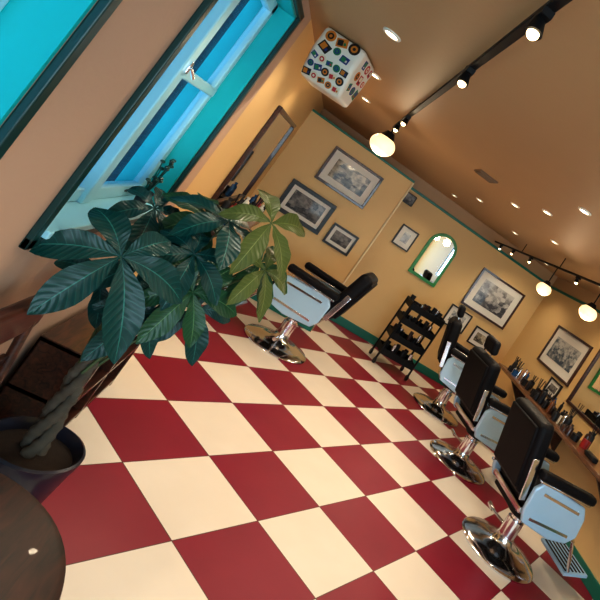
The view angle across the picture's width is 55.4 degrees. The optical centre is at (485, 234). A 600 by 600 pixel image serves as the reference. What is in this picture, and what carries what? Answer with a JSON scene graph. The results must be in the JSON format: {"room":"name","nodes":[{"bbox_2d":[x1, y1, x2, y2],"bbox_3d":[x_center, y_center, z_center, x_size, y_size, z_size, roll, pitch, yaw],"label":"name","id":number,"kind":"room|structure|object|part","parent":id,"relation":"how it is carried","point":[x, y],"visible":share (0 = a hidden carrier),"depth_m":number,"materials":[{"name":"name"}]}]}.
{"room":"salon","nodes":[
{"label":"salon","id":0,"kind":"room"},
{"bbox_2d":[0,0,323,389],"bbox_3d":[-1.536,-0.256,2.351,0.200,2.220,8.600,35,-4,-17],"label":"wall","id":1,"kind":"structure","parent":0,"point":[117,60],"depth_m":1.36,"materials":[{"name":"beige paint"}]},
{"bbox_2d":[0,0,8,11],"bbox_3d":[-0.718,-0.411,0.444,0.095,1.083,1.116,35,-4,-17],"label":"window","id":2,"kind":"structure","parent":1,"relation":"in","point":[3,3],"depth_m":0.96,"materials":[{"name":"teal glass"}]},
{"bbox_2d":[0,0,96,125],"bbox_3d":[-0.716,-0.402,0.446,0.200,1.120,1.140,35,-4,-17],"label":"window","id":3,"kind":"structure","parent":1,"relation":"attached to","point":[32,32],"depth_m":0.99,"materials":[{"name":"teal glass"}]},
{"bbox_2d":[0,0,122,159],"bbox_3d":[-0.630,-0.341,0.478,0.020,1.190,1.210,35,-4,-17],"label":"window frame","id":4,"kind":"structure","parent":1,"relation":"attached to","point":[102,10],"depth_m":1.02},
{"bbox_2d":[41,195,159,238],"bbox_3d":[-1.446,-0.115,1.896,0.230,0.025,1.006,35,-4,-17],"label":"sill","id":5,"kind":"structure","parent":1,"relation":"attached to","point":[73,215],"depth_m":1.69,"materials":[{"name":"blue paint"}]},
{"bbox_2d":[134,159,175,203],"bbox_3d":[-1.433,-0.237,2.264,0.064,0.239,0.153,35,-4,-17],"label":"potted houseplant","id":6,"kind":"object","parent":5,"relation":"on","point":[156,180],"visible":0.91,"depth_m":2.25,"materials":[{"name":"teal plant"}]},
{"bbox_3d":[-1.481,-0.165,2.252,0.064,0.065,0.064,35,-4,-17],"label":"pot","id":7,"kind":"part","parent":6,"relation":"part of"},
{"bbox_2d":[18,0,303,249],"bbox_3d":[-1.065,-0.514,1.961,0.020,1.190,1.100,35,-4,-17],"label":"window frame","id":8,"kind":"structure","parent":1,"relation":"attached to","point":[33,238],"depth_m":1.44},
{"bbox_2d":[67,0,277,203],"bbox_3d":[-1.141,-0.576,1.932,0.095,1.083,1.006,35,-4,-17],"label":"window","id":9,"kind":"structure","parent":1,"relation":"in","point":[92,187],"depth_m":2.07,"materials":[{"name":"blue glass"}]},
{"bbox_3d":[-1.151,-0.586,1.928,0.006,1.078,1.006,35,-4,-17],"label":"glass pane","id":10,"kind":"part","parent":9,"relation":"part of","materials":[{"name":"blue glass"}]},
{"bbox_3d":[-1.070,-0.599,1.897,0.020,0.054,0.076,35,-4,-8],"label":"latch handle","id":11,"kind":"part","parent":9,"relation":"part of","materials":[{"name":"silver metal"}]},
{"bbox_2d":[145,0,296,203],"bbox_3d":[-1.150,-0.575,1.929,0.200,1.120,1.030,35,-4,-17],"label":"reveal","id":12,"kind":"object","parent":1,"relation":"attached to","point":[249,63],"visible":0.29,"depth_m":2.43,"materials":[{"name":"teal paint"}]},
{"bbox_2d":[205,203,259,236],"bbox_3d":[-2.088,-0.027,4.208,0.279,0.313,1.600,35,-4,-17],"label":"countertop","id":13,"kind":"structure","parent":1,"relation":"attached to","point":[251,224],"depth_m":4.15,"materials":[{"name":"brown wood"}]},
{"bbox_2d":[220,194,265,224],"bbox_3d":[-1.925,-0.253,4.232,0.200,0.244,1.405,35,-4,-17],"label":"products","id":14,"kind":"object","parent":13,"relation":"on","point":[252,201],"visible":0.44,"depth_m":4.14,"materials":[{"name":"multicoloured plastic"}]},
{"bbox_2d":[211,105,295,204],"bbox_3d":[-1.833,-0.613,4.215,0.030,0.840,1.420,35,-4,-17],"label":"framed mirror","id":15,"kind":"object","parent":1,"relation":"attached to","point":[279,126],"visible":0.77,"depth_m":4.04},
{"bbox_2d":[213,111,412,282],"bbox_3d":[-1.934,-0.132,5.772,1.320,2.036,0.120,35,-4,-17],"label":"wall partition","id":16,"kind":"structure","parent":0,"point":[316,138],"depth_m":5.74,"materials":[{"name":"beige paint"}]},
{"bbox_2d":[232,277,314,331],"bbox_3d":[-2.448,0.675,5.642,1.340,0.110,0.020,35,-4,-17],"label":"baseboard","id":17,"kind":"structure","parent":16,"relation":"attached to","point":[254,297],"depth_m":5.71,"materials":[{"name":"green paint"}]},
{"bbox_2d":[279,178,336,234],"bbox_3d":[-1.954,-0.302,5.668,0.540,0.380,0.028,35,-4,-17],"label":"framed picture","id":18,"kind":"object","parent":16,"relation":"attached to","point":[313,211],"visible":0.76,"depth_m":5.67},
{"bbox_2d":[285,189,325,223],"bbox_3d":[-1.954,-0.302,5.668,0.370,0.210,0.003,35,-4,-17],"label":"print","id":19,"kind":"object","parent":18,"relation":"attached to","point":[309,209],"depth_m":5.67},
{"bbox_2d":[322,222,358,255],"bbox_3d":[-1.611,0.052,5.809,0.320,0.250,0.028,35,-4,-17],"label":"framed picture","id":20,"kind":"object","parent":16,"relation":"attached to","point":[337,237],"visible":1,"depth_m":5.81},
{"bbox_2d":[330,230,351,248],"bbox_3d":[-1.611,0.052,5.810,0.200,0.130,0.003,35,-4,-17],"label":"print","id":21,"kind":"object","parent":20,"relation":"attached to","point":[340,239],"depth_m":5.81},
{"bbox_2d":[314,146,383,208],"bbox_3d":[-1.500,-0.628,5.763,0.620,0.420,0.028,35,-4,-17],"label":"framed picture","id":22,"kind":"object","parent":16,"relation":"attached to","point":[341,172],"visible":1,"depth_m":5.76},
{"bbox_2d":[328,159,370,196],"bbox_3d":[-1.501,-0.628,5.763,0.420,0.220,0.003,35,-4,-17],"label":"print","id":23,"kind":"object","parent":22,"relation":"attached to","point":[341,172],"depth_m":5.76},
{"bbox_2d":[309,183,413,331],"bbox_3d":[-1.410,0.241,5.958,0.020,2.036,0.140,35,-4,-17],"label":"trim","id":24,"kind":"structure","parent":16,"relation":"attached to","point":[412,184],"depth_m":5.91,"materials":[{"name":"beige paint"}]},
{"bbox_2d":[312,109,414,182],"bbox_3d":[-1.350,-0.978,5.845,1.335,0.025,0.150,35,-4,-17],"label":"trim","id":25,"kind":"structure","parent":16,"relation":"on","point":[313,110],"depth_m":5.76,"materials":[{"name":"green paint"}]},
{"bbox_2d":[41,298,592,599],"bbox_3d":[-0.552,1.865,2.886,4.400,0.100,9.000,35,-4,-17],"label":"floor","id":26,"kind":"structure","parent":0,"point":[241,472],"depth_m":3.00,"materials":[{"name":"tile"}]},
{"bbox_2d":[0,295,43,384],"bbox_3d":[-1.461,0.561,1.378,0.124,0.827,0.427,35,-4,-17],"label":"wooden chair","id":27,"kind":"object","parent":26,"relation":"on","point":[15,323],"visible":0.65,"depth_m":1.47,"materials":[{"name":"brown wood"}]},
{"bbox_3d":[-1.297,0.248,1.389,0.038,0.125,0.427,35,-4,-17],"label":"rail","id":28,"kind":"part","parent":27,"relation":"part of","materials":[{"name":"brown wood"}]},
{"bbox_2d":[0,473,65,599],"bbox_3d":[-1.162,0.788,0.779,0.580,0.702,0.580,35,-4,-17],"label":"round side table","id":29,"kind":"object","parent":26,"relation":"on","point":[32,550],"visible":1,"depth_m":0.98,"materials":[{"name":"brown wood"}]},
{"bbox_2d":[0,309,139,425],"bbox_3d":[-1.858,0.594,2.398,0.230,0.462,0.800,35,-4,-17],"label":"bookshelf","id":30,"kind":"object","parent":26,"relation":"on","point":[41,373],"visible":0.49,"depth_m":2.02,"materials":[{"name":"brown wood"}]},
{"bbox_2d":[0,186,304,502],"bbox_3d":[-1.247,0.399,1.870,0.666,1.398,0.808,35,-4,-17],"label":"tree","id":31,"kind":"object","parent":26,"relation":"on","point":[175,261],"visible":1,"depth_m":1.77,"materials":[{"name":"green plant"}]},
{"bbox_3d":[-1.626,0.828,1.801,0.308,0.255,0.308,35,-4,-17],"label":"pot","id":32,"kind":"part","parent":31,"relation":"part of","materials":[{"name":"ceramic"}]},
{"bbox_2d":[222,262,377,364],"bbox_3d":[-1.753,0.526,4.834,1.137,1.026,0.667,34,-4,-3],"label":"barber chair","id":33,"kind":"object","parent":26,"relation":"on","point":[309,300],"visible":0.79,"depth_m":4.61,"materials":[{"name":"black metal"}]},
{"bbox_3d":[-2.336,0.565,4.792,0.218,0.076,0.380,34,-4,-3],"label":"footrest plate","id":34,"kind":"part","parent":33,"relation":"part of","materials":[{"name":"blue metal"}]},
{"bbox_3d":[-1.832,0.900,4.630,0.039,0.049,0.293,35,-4,-6],"label":"pump lever","id":35,"kind":"part","parent":33,"relation":"part of","materials":[{"name":"silver metal"}]},
{"bbox_3d":[-1.643,0.577,4.567,0.528,0.339,0.038,34,-4,-3],"label":"panel","id":36,"kind":"part","parent":33,"relation":"part of","materials":[{"name":"blue ceramic"}]},
{"bbox_3d":[-1.528,0.452,4.580,0.480,0.017,0.060,34,-4,-3],"label":"armrest rail","id":37,"kind":"part","parent":33,"relation":"part of","materials":[{"name":"black leather"}]},
{"bbox_3d":[-1.689,0.592,5.127,0.528,0.339,0.038,34,-4,-3],"label":"panel","id":38,"kind":"part","parent":33,"relation":"part of","materials":[{"name":"blue leather"}]},
{"bbox_3d":[-1.574,0.467,5.140,0.480,0.017,0.060,34,-4,-3],"label":"armrest rail","id":39,"kind":"part","parent":33,"relation":"part of","materials":[{"name":"black leather"}]},
{"bbox_2d":[326,272,377,318],"bbox_3d":[-1.252,0.561,4.882,0.242,0.515,0.480,34,-4,-3],"label":"cushion","id":40,"kind":"object","parent":33,"relation":"on","point":[350,295],"depth_m":4.66,"materials":[{"name":"black leather"}]},
{"bbox_2d":[369,294,444,380],"bbox_3d":[-0.963,1.263,6.523,0.505,0.930,0.368,36,-4,-21],"label":"trolley","id":41,"kind":"object","parent":26,"relation":"on","point":[396,332],"visible":1,"depth_m":6.45,"materials":[{"name":"black metal"}]},
{"bbox_2d":[376,339,413,369],"bbox_3d":[-1.123,1.498,6.503,0.480,0.080,0.310,36,-4,-21],"label":"tray","id":42,"kind":"object","parent":41,"relation":"on","point":[386,350],"depth_m":6.40,"materials":[{"name":"black metal"}]},
{"bbox_2d":[386,325,424,354],"bbox_3d":[-1.000,1.316,6.519,0.480,0.080,0.310,36,-4,-21],"label":"tray","id":43,"kind":"object","parent":41,"relation":"on","point":[398,335],"depth_m":6.43,"materials":[{"name":"black metal"}]},
{"bbox_2d":[396,310,433,339],"bbox_3d":[-0.876,1.135,6.534,0.480,0.080,0.310,36,-4,-21],"label":"tray","id":44,"kind":"object","parent":41,"relation":"on","point":[408,320],"depth_m":6.44,"materials":[{"name":"black metal"}]},
{"bbox_2d":[405,298,443,326],"bbox_3d":[-0.764,0.970,6.547,0.480,0.080,0.310,36,-4,-21],"label":"tray","id":45,"kind":"object","parent":41,"relation":"on","point":[423,310],"depth_m":6.44,"materials":[{"name":"black metal"}]},
{"bbox_2d":[413,305,469,426],"bbox_3d":[-0.151,1.626,6.130,1.137,1.190,0.667,34,-4,-3],"label":"barber chair","id":46,"kind":"object","parent":26,"relation":"on","point":[452,356],"visible":0.52,"depth_m":5.88,"materials":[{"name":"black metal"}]},
{"bbox_2d":[438,316,461,363],"bbox_3d":[-0.411,1.236,6.111,0.242,0.515,0.480,34,-4,-3],"label":"cushion","id":47,"kind":"object","parent":46,"relation":"on","point":[451,334],"depth_m":5.89,"materials":[{"name":"black leather"}]},
{"bbox_3d":[-0.259,1.624,5.832,0.528,0.339,0.038,34,-4,-3],"label":"panel","id":48,"kind":"part","parent":46,"relation":"part of","materials":[{"name":"blue ceramic"}]},
{"bbox_2d":[430,335,510,484],"bbox_3d":[0.147,1.739,5.052,1.137,1.190,0.667,36,-4,-25],"label":"barber chair","id":49,"kind":"object","parent":26,"relation":"on","point":[484,417],"visible":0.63,"depth_m":4.76,"materials":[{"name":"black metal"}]},
{"bbox_3d":[-0.276,2.001,5.133,0.039,0.049,0.293,36,-4,-28],"label":"pump lever","id":50,"kind":"part","parent":49,"relation":"part of","materials":[{"name":"silver metal"}]},
{"bbox_2d":[460,400,489,424],"bbox_3d":[0.043,1.776,5.007,0.530,0.115,0.480,36,-4,-25],"label":"seat cushion","id":51,"kind":"object","parent":49,"relation":"on","point":[464,411],"depth_m":4.86,"materials":[{"name":"black leather"}]},
{"bbox_3d":[-0.081,1.698,5.249,0.528,0.339,0.038,36,-4,-25],"label":"panel","id":52,"kind":"part","parent":49,"relation":"part of","materials":[{"name":"metal"}]},
{"bbox_2d":[456,346,500,416],"bbox_3d":[-0.071,1.365,4.873,0.242,0.515,0.480,36,-4,-25],"label":"cushion","id":53,"kind":"object","parent":49,"relation":"on","point":[480,372],"depth_m":4.72,"materials":[{"name":"black leather"}]},
{"bbox_3d":[0.136,1.803,4.741,0.528,0.339,0.038,36,-4,-25],"label":"panel","id":54,"kind":"part","parent":49,"relation":"part of","materials":[{"name":"blue ceramic"}]},
{"bbox_3d":[0.212,1.650,4.742,0.480,0.017,0.060,36,-4,-25],"label":"armrest rail","id":55,"kind":"part","parent":49,"relation":"part of","materials":[{"name":"silver metal"}]},
{"bbox_2d":[462,397,596,584],"bbox_3d":[0.460,1.957,3.913,1.137,1.026,0.667,36,-4,-21],"label":"barber chair","id":56,"kind":"object","parent":26,"relation":"on","point":[536,497],"visible":1,"depth_m":3.65,"materials":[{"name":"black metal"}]},
{"bbox_3d":[0.089,2.157,4.013,0.039,0.049,0.293,36,-4,-24],"label":"pump lever","id":57,"kind":"part","parent":56,"relation":"part of","materials":[{"name":"silver metal"}]},
{"bbox_2d":[500,468,540,504],"bbox_3d":[0.400,1.926,3.878,0.530,0.115,0.480,36,-4,-21],"label":"seat cushion","id":58,"kind":"object","parent":56,"relation":"on","point":[510,489],"depth_m":3.75,"materials":[{"name":"black leather"}]},
{"bbox_3d":[0.290,1.857,4.130,0.528,0.339,0.038,36,-4,-21],"label":"panel","id":59,"kind":"part","parent":56,"relation":"part of","materials":[{"name":"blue leather"}]},
{"bbox_2d":[496,397,553,493],"bbox_3d":[0.277,1.510,3.767,0.242,0.515,0.480,36,-4,-21],"label":"cushion","id":60,"kind":"object","parent":56,"relation":"on","point":[526,436],"depth_m":3.62,"materials":[{"name":"black leather"}]},
{"bbox_3d":[0.477,1.941,3.606,0.528,0.339,0.038,36,-4,-21],"label":"panel","id":61,"kind":"part","parent":56,"relation":"part of","materials":[{"name":"blue ceramic"}]},
{"bbox_3d":[0.607,2.508,4.046,0.218,0.076,0.380,36,-4,-21],"label":"footrest plate","id":62,"kind":"part","parent":56,"relation":"part of","materials":[{"name":"metal"}]},
{"bbox_3d":[0.553,1.788,3.609,0.480,0.017,0.060,36,-4,-21],"label":"armrest rail","id":63,"kind":"part","parent":56,"relation":"part of","materials":[{"name":"leather"}]},
{"bbox_2d":[320,108,556,373],"bbox_3d":[-1.123,0.423,7.139,4.000,2.220,0.150,35,-4,-17],"label":"wall","id":64,"kind":"structure","parent":0,"point":[372,313],"depth_m":7.19,"materials":[{"name":"beige paint"}]},
{"bbox_2d":[330,316,444,386],"bbox_3d":[-1.177,1.668,7.178,2.680,0.110,0.020,35,-4,-17],"label":"baseboard","id":65,"kind":"structure","parent":64,"relation":"attached to","point":[340,320],"depth_m":7.02,"materials":[{"name":"green paint"}]},
{"bbox_2d":[391,224,419,251],"bbox_3d":[-1.076,0.044,7.014,0.260,0.300,0.028,35,-4,-17],"label":"framed picture","id":66,"kind":"object","parent":64,"relation":"attached to","point":[405,237],"visible":1,"depth_m":7.01},
{"bbox_2d":[400,232,410,243],"bbox_3d":[-1.076,0.044,7.014,0.100,0.140,0.003,35,-4,-17],"label":"print","id":67,"kind":"object","parent":66,"relation":"attached to","point":[405,237],"depth_m":7.01},
{"bbox_2d":[403,192,416,206],"bbox_3d":[-1.020,-0.479,6.969,0.170,0.150,0.028,35,-4,-17],"label":"air vent","id":68,"kind":"object","parent":64,"relation":"attached to","point":[409,199],"visible":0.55,"depth_m":6.97,"materials":[{"name":"black metal"}]},
{"bbox_2d":[408,233,456,286],"bbox_3d":[-0.681,0.313,7.162,0.440,0.720,0.026,35,-4,-17],"label":"arched mirror","id":69,"kind":"object","parent":64,"relation":"attached to","point":[437,254],"visible":1,"depth_m":7.15,"materials":[{"name":"mirror"}]},
{"bbox_2d":[443,304,472,333],"bbox_3d":[-0.398,1.188,7.346,0.360,0.300,0.028,35,-4,-17],"label":"framed picture","id":70,"kind":"object","parent":64,"relation":"attached to","point":[453,309],"visible":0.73,"depth_m":7.33},
{"bbox_2d":[448,310,465,323],"bbox_3d":[-0.398,1.188,7.346,0.220,0.160,0.003,35,-4,-17],"label":"print","id":71,"kind":"object","parent":70,"relation":"attached to","point":[452,313],"depth_m":7.33},
{"bbox_2d":[411,187,543,281],"bbox_3d":[-0.064,0.033,7.314,2.680,0.035,0.020,35,-4,-17],"label":"trim","id":72,"kind":"structure","parent":64,"relation":"attached to","point":[412,188],"depth_m":7.28,"materials":[{"name":"green paint"}]},
{"bbox_2d":[466,326,492,349],"bbox_3d":[-0.073,1.493,7.476,0.310,0.270,0.028,35,-4,-17],"label":"framed picture","id":73,"kind":"object","parent":64,"relation":"attached to","point":[478,337],"visible":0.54,"depth_m":7.46},
{"bbox_2d":[473,332,486,344],"bbox_3d":[-0.073,1.493,7.477,0.170,0.130,0.003,35,-4,-17],"label":"print","id":74,"kind":"object","parent":73,"relation":"attached to","point":[479,338],"depth_m":7.47},
{"bbox_2d":[461,267,525,329],"bbox_3d":[0.120,0.921,7.466,0.770,0.600,0.028,35,-4,-17],"label":"framed picture","id":75,"kind":"object","parent":64,"relation":"attached to","point":[489,296],"visible":1,"depth_m":7.46},
{"bbox_2d":[472,279,513,318],"bbox_3d":[0.120,0.921,7.467,0.530,0.360,0.003,35,-4,-17],"label":"print","id":76,"kind":"object","parent":75,"relation":"attached to","point":[491,297],"depth_m":7.46},
{"bbox_2d":[309,0,599,294],"bbox_3d":[0.751,-0.048,3.046,4.400,0.100,9.000,35,-4,-17],"label":"ceiling","id":77,"kind":"structure","parent":0,"point":[528,118],"depth_m":2.41,"materials":[{"name":"brown paint"}]},
{"bbox_2d":[301,27,373,106],"bbox_3d":[-0.786,-0.884,2.779,0.253,0.286,0.263,34,-4,1],"label":"speaker box","id":78,"kind":"object","parent":77,"relation":"attached to","point":[337,67],"visible":1,"depth_m":2.67,"materials":[{"name":"white plastic"}]},
{"bbox_2d":[372,72,380,79],"bbox_3d":[-0.649,-0.935,3.056,0.088,0.008,0.088,35,-4,-17],"label":"recessed light","id":79,"kind":"object","parent":77,"relation":"in","point":[375,75],"visible":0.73,"depth_m":3.04,"materials":[{"name":"white plastic"}]},
{"bbox_2d":[383,27,400,42],"bbox_3d":[-0.390,-0.832,2.169,0.088,0.008,0.088,35,-4,-17],"label":"recessed light","id":80,"kind":"object","parent":77,"relation":"in","point":[389,32],"visible":1,"depth_m":2.16,"materials":[{"name":"white plastic"}]},
{"bbox_2d":[370,0,571,156],"bbox_3d":[-0.284,-0.558,2.394,0.200,0.310,3.450,35,-4,-17],"label":"track light","id":81,"kind":"object","parent":77,"relation":"attached to","point":[382,144],"visible":1,"depth_m":1.64,"materials":[{"name":"black metal"}]},
{"bbox_3d":[-0.772,-0.674,3.910,0.200,0.160,0.200,35,-4,-17],"label":"opal globe","id":82,"kind":"part","parent":81,"relation":"part of","materials":[{"name":"white glass"}]},
{"bbox_2d":[474,169,497,183],"bbox_3d":[0.003,-0.423,3.800,0.160,0.018,0.180,35,-4,-17],"label":"ceiling air vent","id":83,"kind":"object","parent":77,"relation":"in","point":[480,172],"depth_m":3.74,"materials":[{"name":"metal"}]},
{"bbox_2d":[495,241,599,320],"bbox_3d":[0.716,0.431,5.135,0.160,0.444,4.500,35,-4,-17],"label":"track light","id":84,"kind":"object","parent":77,"relation":"attached to","point":[587,312],"visible":1,"depth_m":5.15,"materials":[{"name":"black metal"}]},
{"bbox_3d":[0.804,0.302,5.146,0.026,0.130,4.500,35,-4,-17],"label":"rail","id":85,"kind":"part","parent":84,"relation":"part of","materials":[{"name":"black metal"}]},
{"bbox_2d":[542,209,552,215],"bbox_3d":[0.430,-0.153,3.621,0.088,0.008,0.088,35,-4,-17],"label":"recessed light","id":86,"kind":"object","parent":77,"relation":"in","point":[543,210],"visible":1,"depth_m":3.60,"materials":[{"name":"white plastic"}]},
{"bbox_2d":[578,207,590,215],"bbox_3d":[0.553,-0.129,2.905,0.088,0.008,0.088,35,-4,-17],"label":"recessed light","id":87,"kind":"object","parent":77,"relation":"in","point":[581,209],"visible":1,"depth_m":2.89,"materials":[{"name":"white plastic"}]},
{"bbox_2d":[493,277,599,583],"bbox_3d":[1.695,2.051,3.645,0.150,2.220,8.750,35,-4,-17],"label":"wall","id":88,"kind":"structure","parent":0,"point":[556,309],"depth_m":6.37,"materials":[{"name":"beige paint"}]},
{"bbox_2d":[498,362,599,497],"bbox_3d":[0.950,2.194,4.466,0.369,0.319,5.100,35,-4,-17],"label":"countertop","id":89,"kind":"structure","parent":88,"relation":"attached to","point":[519,390],"depth_m":5.24,"materials":[{"name":"brown wood"}]},
{"bbox_2d":[507,356,599,449],"bbox_3d":[0.689,1.793,5.865,0.298,0.240,2.052,35,-4,-17],"label":"products","id":90,"kind":"object","parent":89,"relation":"on","point":[563,420],"visible":1,"depth_m":5.53,"materials":[{"name":"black plastic"}]},
{"bbox_2d":[584,450,597,463],"bbox_3d":[1.042,2.023,4.326,0.060,0.045,0.880,35,-4,-17],"label":"hair clippers","id":91,"kind":"object","parent":89,"relation":"on","point":[592,458],"visible":1,"depth_m":4.61,"materials":[{"name":"black plastic"}]},
{"bbox_2d":[543,376,562,399],"bbox_3d":[0.799,1.820,6.160,0.028,0.200,0.300,35,-4,-17],"label":"framed picture","id":92,"kind":"object","parent":88,"relation":"attached to","point":[555,387],"visible":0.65,"depth_m":6.14},
{"bbox_2d":[548,383,557,393],"bbox_3d":[0.799,1.820,6.160,0.003,0.080,0.180,35,-4,-17],"label":"print","id":93,"kind":"object","parent":92,"relation":"attached to","point":[553,388],"depth_m":6.15},
{"bbox_2d":[537,325,592,386],"bbox_3d":[0.959,1.465,6.407,0.028,0.540,0.920,35,-4,-17],"label":"framed picture","id":94,"kind":"object","parent":88,"relation":"attached to","point":[564,353],"visible":1,"depth_m":6.36},
{"bbox_2d":[546,336,580,372],"bbox_3d":[0.959,1.465,6.407,0.003,0.280,0.660,35,-4,-17],"label":"print","id":95,"kind":"object","parent":94,"relation":"attached to","point":[564,354],"depth_m":6.38},
{"bbox_2d":[551,286,599,313],"bbox_3d":[2.174,1.248,3.603,0.020,0.035,8.580,35,-4,-17],"label":"trim","id":96,"kind":"structure","parent":88,"relation":"attached to","point":[552,287],"depth_m":7.04,"materials":[{"name":"green paint"}]},
{"bbox_2d":[566,349,599,433],"bbox_3d":[1.422,1.596,4.922,0.030,0.900,1.900,35,-4,-17],"label":"framed mirror","id":97,"kind":"object","parent":88,"relation":"attached to","point":[585,397],"visible":1,"depth_m":5.59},
{"bbox_2d":[566,541,599,599],"bbox_3d":[1.060,2.884,3.467,0.020,0.110,8.580,35,-4,-17],"label":"baseboard","id":98,"kind":"structure","parent":88,"relation":"attached to","point":[592,585],"depth_m":4.21,"materials":[{"name":"green paint"}]}
]}

